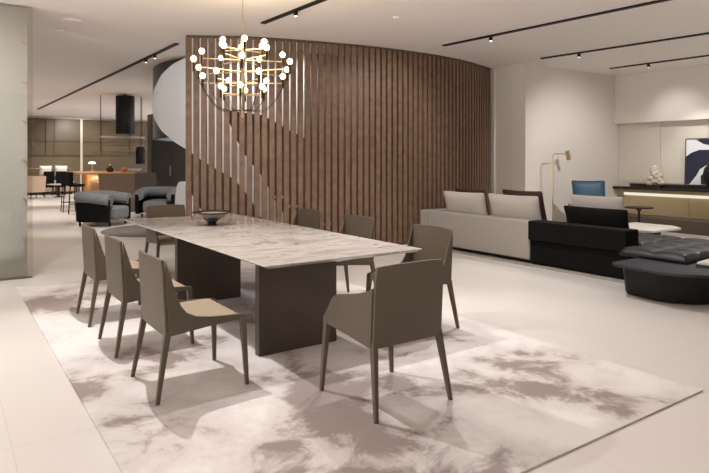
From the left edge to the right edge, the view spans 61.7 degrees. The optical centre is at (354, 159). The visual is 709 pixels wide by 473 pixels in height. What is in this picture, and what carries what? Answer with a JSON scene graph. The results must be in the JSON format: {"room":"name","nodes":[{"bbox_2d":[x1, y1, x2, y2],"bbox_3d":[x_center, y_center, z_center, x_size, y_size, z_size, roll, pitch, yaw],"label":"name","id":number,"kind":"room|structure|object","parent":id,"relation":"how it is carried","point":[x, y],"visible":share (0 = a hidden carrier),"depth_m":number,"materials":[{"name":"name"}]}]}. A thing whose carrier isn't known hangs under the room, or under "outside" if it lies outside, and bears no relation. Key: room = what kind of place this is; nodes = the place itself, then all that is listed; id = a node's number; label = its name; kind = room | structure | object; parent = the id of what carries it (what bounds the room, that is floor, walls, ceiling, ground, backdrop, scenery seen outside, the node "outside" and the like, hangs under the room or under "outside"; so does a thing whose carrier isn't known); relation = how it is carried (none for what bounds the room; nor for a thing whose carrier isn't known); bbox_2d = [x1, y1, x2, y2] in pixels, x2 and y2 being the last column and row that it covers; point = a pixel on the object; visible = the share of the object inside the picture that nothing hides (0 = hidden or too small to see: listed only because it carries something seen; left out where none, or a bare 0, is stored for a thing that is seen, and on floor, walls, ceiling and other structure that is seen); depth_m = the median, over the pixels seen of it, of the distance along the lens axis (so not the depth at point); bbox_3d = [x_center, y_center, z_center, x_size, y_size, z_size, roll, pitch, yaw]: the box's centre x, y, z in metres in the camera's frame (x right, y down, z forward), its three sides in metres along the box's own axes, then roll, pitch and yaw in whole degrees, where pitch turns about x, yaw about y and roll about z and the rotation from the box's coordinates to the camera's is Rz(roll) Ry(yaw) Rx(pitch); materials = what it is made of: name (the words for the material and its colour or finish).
{"room":"dining room","nodes":[
{"label":"dining room","id":0,"kind":"room"},
{"bbox_2d":[0,3,31,280],"bbox_3d":[-5.814,-0.225,6.432,4.090,3.449,0.160,0,0,-35],"label":"glass wall","id":1,"kind":"structure","parent":0,"point":[13,19],"depth_m":7.48,"materials":[{"name":"grey"}]},
{"bbox_2d":[27,116,146,121],"bbox_3d":[-14.741,-0.225,26.236,16.000,3.450,0.200,0,0,-35],"label":"wall","id":2,"kind":"structure","parent":0,"point":[27,116],"depth_m":27.39,"materials":[{"name":"beige paint"}]},
{"bbox_2d":[0,193,708,472],"bbox_3d":[-4.422,1.550,13.556,18.500,0.100,32.800,0,0,-35],"label":"floor","id":3,"kind":"structure","parent":0,"point":[46,427],"depth_m":5.01,"materials":[{"name":"beige tile"}]},
{"bbox_2d":[27,176,45,198],"bbox_3d":[-12.645,1.064,23.287,0.996,0.887,0.907,0,0,30],"label":"tub chair","id":4,"kind":"object","parent":3,"relation":"on","point":[35,184],"visible":0.67,"depth_m":22.96,"materials":[{"name":"beige fabric"}]},
{"bbox_2d":[43,171,53,194],"bbox_3d":[-12.970,0.990,25.122,0.400,1.020,0.450,0,0,-35],"label":"chair","id":5,"kind":"object","parent":3,"relation":"on","point":[49,175],"visible":0.73,"depth_m":24.96,"materials":[{"name":"black fabric"}]},
{"bbox_2d":[27,168,73,193],"bbox_3d":[-13.499,0.925,25.850,2.200,1.150,0.850,0,0,-35],"label":"sofa","id":6,"kind":"object","parent":3,"relation":"on","point":[30,171],"visible":0.25,"depth_m":25.82,"materials":[{"name":"beige fabric"}]},
{"bbox_2d":[39,166,51,175],"bbox_3d":[-13.402,0.463,25.719,0.490,0.424,0.224,0,0,-42],"label":"pillow","id":7,"kind":"object","parent":6,"relation":"on","point":[42,168],"visible":0.71,"depth_m":25.59,"materials":[{"name":"beige fabric"}]},
{"bbox_2d":[55,166,66,174],"bbox_3d":[-12.900,0.463,26.067,0.489,0.424,0.223,0,0,-29],"label":"pillow","id":8,"kind":"object","parent":6,"relation":"on","point":[57,168],"visible":0.57,"depth_m":25.97,"materials":[{"name":"beige fabric"}]},
{"bbox_2d":[47,184,62,196],"bbox_3d":[-11.981,1.235,24.013,0.860,0.530,0.860,0,0,-35],"label":"table","id":9,"kind":"object","parent":3,"relation":"on","point":[58,185],"visible":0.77,"depth_m":23.96,"materials":[{"name":"stone"}]},
{"bbox_2d":[54,171,65,194],"bbox_3d":[-12.592,0.990,25.384,0.400,1.020,0.450,0,0,-35],"label":"chair","id":10,"kind":"object","parent":3,"relation":"on","point":[58,181],"visible":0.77,"depth_m":25.14,"materials":[{"name":"black fabric"}]},
{"bbox_2d":[60,172,76,212],"bbox_3d":[-8.263,0.921,17.160,0.464,1.161,0.460,0,0,-35],"label":"bar stool","id":11,"kind":"object","parent":3,"relation":"on","point":[63,175],"visible":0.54,"depth_m":16.96,"materials":[{"name":"black fabric"}]},
{"bbox_2d":[67,172,84,214],"bbox_3d":[-7.747,0.921,16.485,0.464,1.161,0.460,0,0,-27],"label":"bar stool","id":12,"kind":"object","parent":3,"relation":"on","point":[70,184],"visible":0.88,"depth_m":16.28,"materials":[{"name":"black fabric"}]},
{"bbox_2d":[27,118,146,193],"bbox_3d":[-11.662,-0.190,27.940,8.200,3.380,0.490,0,0,-35],"label":"display cabinet","id":13,"kind":"object","parent":3,"relation":"on","point":[71,143],"visible":0.3,"depth_m":27.35,"materials":[{"name":"brown wood"}]},
{"bbox_2d":[27,118,146,122],"bbox_3d":[-11.734,-1.850,28.043,8.200,0.040,0.060,0,0,-35],"label":"shelf","id":14,"kind":"object","parent":13,"relation":"attached to","point":[28,119],"depth_m":27.15,"materials":[{"name":"brown wood"}]},
{"bbox_2d":[27,140,146,142],"bbox_3d":[-11.734,-0.860,28.043,8.200,0.040,0.060,0,0,-35],"label":"shelf","id":15,"kind":"object","parent":13,"relation":"attached to","point":[28,141],"depth_m":27.57,"materials":[{"name":"brown wood"}]},
{"bbox_2d":[35,155,146,155],"bbox_3d":[-11.734,-0.220,28.043,8.200,0.040,0.060,0,0,-35],"label":"shelf","id":16,"kind":"object","parent":13,"relation":"attached to","point":[35,155],"depth_m":27.55,"materials":[{"name":"brown metal"}]},
{"bbox_2d":[73,190,131,226],"bbox_3d":[-5.883,1.113,13.746,1.155,0.775,1.110,0,0,7],"label":"lounge armchair","id":17,"kind":"object","parent":3,"relation":"on","point":[98,206],"visible":0.98,"depth_m":13.29,"materials":[{"name":"black fabric"}]},
{"bbox_2d":[110,205,128,219],"bbox_3d":[-5.767,1.210,13.731,0.920,0.300,0.600,0,0,7],"label":"seat cushion","id":18,"kind":"object","parent":17,"relation":"on","point":[117,212],"depth_m":13.52,"materials":[{"name":"grey fabric"}]},
{"bbox_2d":[66,171,155,211],"bbox_3d":[-7.468,0.925,18.095,2.030,1.150,2.770,0,0,-35],"label":"kitchen island","id":19,"kind":"object","parent":3,"relation":"on","point":[128,182],"depth_m":17.12,"materials":[{"name":"brown wood"}]},
{"bbox_2d":[66,171,135,173],"bbox_3d":[-7.710,0.370,17.927,1.440,0.040,2.770,0,0,-35],"label":"countertop","id":20,"kind":"structure","parent":19,"relation":"on","point":[78,172],"depth_m":16.94,"materials":[{"name":"brown wood"}]},
{"bbox_2d":[106,164,113,171],"bbox_3d":[-7.126,0.235,17.279,0.220,0.230,0.217,0,0,-35],"label":"pot","id":21,"kind":"object","parent":19,"relation":"on","point":[109,168],"visible":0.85,"depth_m":17.20,"materials":[{"name":"brown ceramic"}]},
{"bbox_2d":[127,169,140,171],"bbox_3d":[-6.495,0.305,17.474,0.440,0.090,0.440,0,0,-35],"label":"dish","id":22,"kind":"object","parent":19,"relation":"on","point":[130,170],"visible":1,"depth_m":17.34,"materials":[{"name":"grey ceramic"}]},
{"bbox_2d":[100,225,145,236],"bbox_3d":[-4.102,1.494,12.744,2.500,0.012,2.500,0,0,-35],"label":"round rug","id":23,"kind":"object","parent":3,"relation":"on","point":[132,230],"visible":0.39,"depth_m":12.34,"materials":[{"name":"grey carpet"}]},
{"bbox_2d":[133,186,176,217],"bbox_3d":[-5.220,1.113,15.863,1.110,0.775,1.155,0,0,-5],"label":"lounge armchair","id":24,"kind":"object","parent":3,"relation":"on","point":[144,197],"visible":0.66,"depth_m":15.52,"materials":[{"name":"grey fabric"}]},
{"bbox_2d":[143,199,170,211],"bbox_3d":[-5.211,1.210,15.745,0.600,0.300,0.920,0,0,-5],"label":"seat cushion","id":25,"kind":"object","parent":24,"relation":"on","point":[150,202],"depth_m":15.32,"materials":[{"name":"grey fabric"}]},
{"bbox_2d":[147,114,185,186],"bbox_3d":[-5.809,0.025,19.328,1.700,2.950,0.535,0,0,-35],"label":"tall cabinet","id":26,"kind":"object","parent":3,"relation":"on","point":[167,159],"visible":0.3,"depth_m":18.92,"materials":[{"name":"black wood"}]},
{"bbox_2d":[151,51,362,232],"bbox_3d":[-2.044,-0.225,12.827,5.900,3.450,4.201,0,0,29],"label":"spiral staircase","id":27,"kind":"structure","parent":3,"relation":"on","point":[168,104],"depth_m":10.93,"materials":[{"name":"white paint"}]},
{"bbox_2d":[186,35,490,244],"bbox_3d":[0.307,-0.225,10.653,6.475,3.450,0.849,0,0,-32],"label":"slatted screen","id":28,"kind":"object","parent":3,"relation":"on","point":[426,116],"visible":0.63,"depth_m":9.91,"materials":[{"name":"brown wood"}]},
{"bbox_2d":[17,263,702,472],"bbox_3d":[-0.845,1.494,5.383,3.340,0.012,6.070,0,0,-35],"label":"area rug","id":29,"kind":"object","parent":3,"relation":"on","point":[520,403],"visible":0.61,"depth_m":3.70,"materials":[{"name":"white carpet"}]},
{"bbox_2d":[76,224,140,327],"bbox_3d":[-2.282,1.046,5.681,0.612,0.883,0.600,0,0,-35],"label":"dining chair","id":30,"kind":"object","parent":29,"relation":"on","point":[94,260],"visible":0.73,"depth_m":5.37,"materials":[{"name":"brown leather"}]},
{"bbox_2d":[98,234,193,357],"bbox_3d":[-1.715,1.046,4.864,0.612,0.883,0.600,0,0,-35],"label":"dining chair","id":31,"kind":"object","parent":29,"relation":"on","point":[122,283],"visible":0.75,"depth_m":4.56,"materials":[{"name":"brown leather"}]},
{"bbox_2d":[145,204,186,257],"bbox_3d":[-2.405,1.046,7.806,0.600,0.883,0.612,0,0,-35],"label":"dining chair","id":32,"kind":"object","parent":29,"relation":"on","point":[170,210],"visible":0.48,"depth_m":7.90,"materials":[{"name":"brown leather"}]},
{"bbox_2d":[131,250,248,405],"bbox_3d":[-1.119,1.046,4.005,0.612,0.883,0.600,0,0,-35],"label":"dining chair","id":33,"kind":"object","parent":29,"relation":"on","point":[161,308],"visible":1,"depth_m":3.79,"materials":[{"name":"brown leather"}]},
{"bbox_2d":[124,214,421,356],"bbox_3d":[-1.155,1.114,6.171,1.450,0.748,3.940,0,0,-35],"label":"dining table","id":34,"kind":"object","parent":29,"relation":"on","point":[295,265],"visible":0.9,"depth_m":5.01,"materials":[{"name":"beige stone"}]},
{"bbox_2d":[192,210,231,225],"bbox_3d":[-1.622,0.664,6.748,0.446,0.152,0.446,0,0,-35],"label":"glass bowl","id":35,"kind":"object","parent":34,"relation":"on","point":[211,216],"visible":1,"depth_m":6.67,"materials":[{"name":"black glass"}]},
{"bbox_2d":[293,208,320,229],"bbox_3d":[-0.768,1.046,7.158,0.612,0.883,0.600,0,0,-35],"label":"dining chair","id":36,"kind":"object","parent":29,"relation":"on","point":[310,218],"visible":0.27,"depth_m":7.33,"materials":[{"name":"brown leather"}]},
{"bbox_2d":[336,215,374,292],"bbox_3d":[-0.146,1.046,6.263,0.612,0.883,0.600,0,0,-35],"label":"dining chair","id":37,"kind":"object","parent":29,"relation":"on","point":[354,225],"visible":0.35,"depth_m":6.37,"materials":[{"name":"brown leather"}]},
{"bbox_2d":[319,259,452,423],"bbox_3d":[0.191,1.046,3.758,0.600,0.883,0.612,0,0,-35],"label":"dining chair","id":38,"kind":"object","parent":29,"relation":"on","point":[404,304],"visible":1,"depth_m":3.54,"materials":[{"name":"brown leather"}]},
{"bbox_2d":[366,224,459,327],"bbox_3d":[0.509,1.046,5.318,0.612,0.883,0.600,0,0,-35],"label":"dining chair","id":39,"kind":"object","parent":29,"relation":"on","point":[435,242],"visible":0.46,"depth_m":5.40,"materials":[{"name":"brown leather"}]},
{"bbox_2d":[452,249,624,283],"bbox_3d":[4.239,1.494,9.756,4.500,0.012,4.480,0,0,-35],"label":"carpet","id":40,"kind":"object","parent":3,"relation":"on","point":[531,264],"visible":0.06,"depth_m":8.29,"materials":[{"name":"grey carpet"}]},
{"bbox_2d":[420,208,530,262],"bbox_3d":[2.276,1.181,9.787,1.090,0.613,2.370,0,0,-35],"label":"sofa","id":41,"kind":"object","parent":40,"relation":"on","point":[497,236],"visible":0.51,"depth_m":9.20,"materials":[{"name":"beige fabric"}]},
{"bbox_2d":[443,191,487,214],"bbox_3d":[1.872,0.798,9.988,0.255,0.532,0.959,0,0,-35],"label":"cushion","id":42,"kind":"object","parent":41,"relation":"on","point":[464,202],"visible":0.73,"depth_m":9.83,"materials":[{"name":"beige fabric"}]},
{"bbox_2d":[456,189,489,214],"bbox_3d":[2.019,0.768,10.106,0.228,0.543,0.648,0,0,-38],"label":"throw pillow","id":43,"kind":"object","parent":41,"relation":"on","point":[457,190],"visible":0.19,"depth_m":9.92,"materials":[{"name":"brown fabric"}]},
{"bbox_2d":[488,193,541,219],"bbox_3d":[2.471,0.798,9.125,0.255,0.532,0.979,0,0,-35],"label":"cushion","id":44,"kind":"object","parent":41,"relation":"on","point":[523,207],"visible":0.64,"depth_m":8.98,"materials":[{"name":"beige fabric"}]},
{"bbox_2d":[502,189,546,219],"bbox_3d":[2.649,0.750,9.219,0.226,0.567,0.826,0,0,-29],"label":"throw pillow","id":45,"kind":"object","parent":41,"relation":"on","point":[539,194],"visible":0.3,"depth_m":8.94,"materials":[{"name":"brown leather"}]},
{"bbox_2d":[552,150,570,220],"bbox_3d":[4.178,0.650,12.075,0.704,1.700,0.260,0,0,-35],"label":"floor lamp","id":46,"kind":"object","parent":40,"relation":"on","point":[568,156],"visible":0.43,"depth_m":11.94,"materials":[{"name":"gold metal"}]},
{"bbox_2d":[528,220,638,279],"bbox_3d":[3.364,1.177,8.184,1.130,0.623,1.495,0,0,-35],"label":"sofa","id":47,"kind":"object","parent":40,"relation":"on","point":[585,248],"visible":0.8,"depth_m":7.80,"materials":[{"name":"black fabric"}]},
{"bbox_2d":[564,205,628,227],"bbox_3d":[3.267,0.826,8.022,0.213,0.370,0.959,0,0,-35],"label":"cushion","id":48,"kind":"object","parent":47,"relation":"on","point":[574,214],"visible":0.6,"depth_m":7.90,"materials":[{"name":"black fabric"}]},
{"bbox_2d":[571,195,623,209],"bbox_3d":[3.380,0.712,8.231,0.205,0.437,0.783,0,0,-38],"label":"throw pillow","id":49,"kind":"object","parent":47,"relation":"on","point":[577,200],"visible":0.43,"depth_m":8.13,"materials":[{"name":"beige fabric"}]},
{"bbox_2d":[568,180,605,205],"bbox_3d":[4.635,0.947,11.509,0.806,1.077,0.838,0,0,7],"label":"armchair","id":50,"kind":"object","parent":40,"relation":"on","point":[586,188],"visible":0.22,"depth_m":11.79,"materials":[{"name":"blue leather"}]},
{"bbox_2d":[571,180,605,196],"bbox_3d":[4.674,0.703,11.815,0.660,0.620,0.150,0,-14,7],"label":"cushion","id":51,"kind":"object","parent":50,"relation":"on","point":[586,188],"depth_m":11.79,"materials":[{"name":"blue fabric"}]},
{"bbox_2d":[628,222,680,234],"bbox_3d":[4.886,1.312,10.131,1.210,0.352,0.980,0,0,-35],"label":"coffee table","id":52,"kind":"object","parent":40,"relation":"on","point":[656,229],"visible":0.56,"depth_m":9.98,"materials":[{"name":"stone"}]},
{"bbox_2d":[613,232,708,304],"bbox_3d":[3.635,1.257,7.328,2.360,0.463,2.480,0,0,-35],"label":"ottoman","id":53,"kind":"object","parent":40,"relation":"on","point":[664,268],"visible":0.62,"depth_m":6.46,"materials":[{"name":"black leather"}]},
{"bbox_2d":[639,232,681,244],"bbox_3d":[3.722,1.082,8.186,1.064,0.113,1.134,0,0,-35],"label":"tufted cushion","id":54,"kind":"object","parent":53,"relation":"on","point":[644,238],"depth_m":7.87,"materials":[{"name":"black leather"}]},
{"bbox_2d":[619,238,708,264],"bbox_3d":[4.049,1.082,7.223,1.624,0.113,0.799,0,0,-35],"label":"tufted cushion","id":55,"kind":"object","parent":53,"relation":"on","point":[685,251],"depth_m":6.87,"materials":[{"name":"black leather"}]},
{"bbox_2d":[696,264,708,268],"bbox_3d":[3.842,1.124,6.328,0.340,0.028,0.260,0,0,-43],"label":"book","id":56,"kind":"object","parent":53,"relation":"on","point":[697,265],"visible":0.55,"depth_m":6.26,"materials":[{"name":"grey paper"}]},
{"bbox_2d":[697,259,708,264],"bbox_3d":[3.848,1.099,6.338,0.300,0.022,0.230,0,0,-40],"label":"book","id":57,"kind":"object","parent":56,"relation":"on","point":[703,262],"visible":1,"depth_m":6.31,"materials":[{"name":"grey paper"}]},
{"bbox_2d":[624,206,653,222],"bbox_3d":[5.783,1.228,12.056,0.540,0.545,0.540,0,0,-35],"label":"side table","id":58,"kind":"object","parent":3,"relation":"on","point":[638,208],"visible":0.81,"depth_m":12.02,"materials":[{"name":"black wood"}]},
{"bbox_2d":[628,214,708,235],"bbox_3d":[8.531,1.365,9.916,0.535,0.270,9.050,0,0,-35],"label":"bench","id":59,"kind":"object","parent":3,"relation":"on","point":[687,225],"visible":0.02,"depth_m":12.18,"materials":[{"name":"brown"}]},
{"bbox_2d":[0,0,708,119],"bbox_3d":[-4.422,-2.000,13.556,18.500,0.100,32.800,0,0,-35],"label":"ceiling","id":60,"kind":"structure","parent":0,"point":[110,36],"depth_m":9.07,"materials":[{"name":"white paint"}]},
{"bbox_2d":[62,18,80,22],"bbox_3d":[-3.936,-1.938,8.259,0.240,0.025,0.240,0,0,-35],"label":"ceiling speaker","id":61,"kind":"object","parent":60,"relation":"attached to","point":[68,20],"visible":1,"depth_m":8.20,"materials":[{"name":"white paint"}]},
{"bbox_2d":[37,43,178,109],"bbox_3d":[-7.530,-1.905,16.281,0.073,0.089,15.722,0,0,-36],"label":"track light","id":62,"kind":"object","parent":60,"relation":"attached to","point":[154,55],"visible":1,"depth_m":12.49,"materials":[{"name":"black metal"}]},
{"bbox_2d":[98,95,144,152],"bbox_3d":[-7.123,-1.085,18.133,1.280,1.729,0.464,0,0,-35],"label":"rack","id":63,"kind":"object","parent":60,"relation":"hanging from","point":[100,136],"visible":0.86,"depth_m":18.11,"materials":[{"name":"brown metal"}]},
{"bbox_2d":[116,94,134,133],"bbox_3d":[-6.814,-1.359,17.617,0.530,1.179,0.530,0,0,-35],"label":"extractor hood","id":64,"kind":"object","parent":60,"relation":"hanging from","point":[125,104],"visible":1,"depth_m":17.39,"materials":[{"name":"black metal"}]},
{"bbox_2d":[136,96,144,163],"bbox_3d":[-6.505,-0.914,18.014,0.270,2.069,0.270,0,0,-35],"label":"pendant light","id":65,"kind":"object","parent":60,"relation":"hanging from","point":[140,151],"visible":1,"depth_m":17.92,"materials":[{"name":"black metal"}]},
{"bbox_2d":[191,0,292,117],"bbox_3d":[-1.208,-1.205,6.415,1.188,1.490,1.086,0,0,-35],"label":"chandelier","id":66,"kind":"object","parent":60,"relation":"hanging from","point":[264,48],"visible":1,"depth_m":6.38,"materials":[{"name":"gold metal"}]},
{"bbox_2d":[261,0,326,23],"bbox_3d":[0.220,-1.905,6.365,0.072,0.089,5.093,0,0,-37],"label":"track light","id":67,"kind":"object","parent":60,"relation":"attached to","point":[294,12],"visible":1,"depth_m":7.67,"materials":[{"name":"black metal"}]},
{"bbox_2d":[442,0,670,45],"bbox_3d":[3.414,-1.905,7.638,0.075,0.089,6.151,0,0,-38],"label":"track light","id":68,"kind":"object","parent":60,"relation":"attached to","point":[490,37],"visible":1,"depth_m":8.28,"materials":[{"name":"black metal"}]},
{"bbox_2d":[540,32,708,58],"bbox_3d":[5.384,-1.905,9.114,0.074,0.089,5.738,0,0,-39],"label":"track light","id":69,"kind":"object","parent":60,"relation":"attached to","point":[706,33],"visible":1,"depth_m":10.04,"materials":[{"name":"black metal"}]},
{"bbox_2d":[609,55,708,68],"bbox_3d":[7.109,-1.905,10.286,0.075,0.089,5.683,0,0,-37],"label":"track light","id":70,"kind":"object","parent":60,"relation":"attached to","point":[648,65],"visible":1,"depth_m":11.73,"materials":[{"name":"black metal"}]},
{"bbox_2d":[490,63,618,221],"bbox_3d":[4.365,-0.225,13.872,3.700,3.450,2.100,0,0,-35],"label":"wall","id":71,"kind":"structure","parent":0,"point":[542,112],"depth_m":12.53,"materials":[{"name":"beige paint"}]},
{"bbox_2d":[492,68,495,193],"bbox_3d":[2.965,-0.225,12.596,0.054,3.450,0.060,0,0,-35],"label":"trim","id":72,"kind":"structure","parent":71,"relation":"attached to","point":[493,69],"depth_m":12.58,"materials":[{"name":"beige paint"}]},
{"bbox_2d":[618,194,688,217],"bbox_3d":[6.615,1.010,13.181,0.030,0.420,1.590,0,0,-35],"label":"trim","id":73,"kind":"structure","parent":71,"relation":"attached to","point":[663,206],"depth_m":13.03,"materials":[{"name":"gold"}]},
{"bbox_2d":[615,64,708,123],"bbox_3d":[9.279,-1.395,9.552,0.550,1.110,10.600,0,0,-35],"label":"wall","id":74,"kind":"structure","parent":0,"point":[676,94],"depth_m":12.82,"materials":[{"name":"beige paint"}]},
{"bbox_2d":[619,122,660,182],"bbox_3d":[6.448,-0.165,13.436,0.015,1.350,0.978,0,0,-35],"label":"wall panel","id":75,"kind":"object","parent":74,"relation":"attached to","point":[639,143],"depth_m":13.44,"materials":[{"name":"beige"}]},
{"bbox_2d":[661,119,707,183],"bbox_3d":[7.012,-0.165,12.623,0.015,1.350,0.978,0,0,-35],"label":"wall panel","id":76,"kind":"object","parent":74,"relation":"attached to","point":[674,134],"depth_m":12.74,"materials":[{"name":"beige"}]},
{"bbox_2d":[619,119,708,219],"bbox_3d":[9.349,0.330,9.601,0.380,2.340,10.600,0,0,-35],"label":"wall niche","id":77,"kind":"object","parent":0,"point":[620,183],"visible":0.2,"depth_m":13.46,"materials":[{"name":"beige"}]},
{"bbox_2d":[613,183,708,198],"bbox_3d":[8.364,0.665,10.433,0.250,0.270,8.090,0,0,-35],"label":"wall shelf","id":78,"kind":"object","parent":77,"relation":"attached to","point":[667,190],"visible":1,"depth_m":12.74,"materials":[{"name":"black wood"}]},
{"bbox_2d":[643,165,664,187],"bbox_3d":[6.558,0.359,12.949,0.306,0.491,0.457,0,0,-35],"label":"sculpture","id":79,"kind":"object","parent":78,"relation":"on","point":[654,179],"visible":1,"depth_m":12.85,"materials":[{"name":"beige ceramic"}]},
{"bbox_2d":[684,138,708,185],"bbox_3d":[7.284,0.039,12.136,0.086,0.980,1.000,0,0,-35],"label":"picture","id":80,"kind":"object","parent":78,"relation":"on","point":[696,149],"visible":0.93,"depth_m":12.37,"materials":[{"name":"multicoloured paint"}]},
{"bbox_2d":[703,164,708,186],"bbox_3d":[7.252,0.305,11.834,0.256,0.600,0.570,0,0,-35],"label":"vase","id":81,"kind":"object","parent":78,"relation":"on","point":[706,169],"visible":1,"depth_m":11.93,"materials":[{"name":"black ceramic"}]},
{"bbox_2d":[689,198,708,218],"bbox_3d":[7.527,1.010,11.867,0.030,0.420,1.590,0,0,-35],"label":"trim","id":82,"kind":"structure","parent":77,"relation":"attached to","point":[698,208],"depth_m":12.34,"materials":[{"name":"gold"}]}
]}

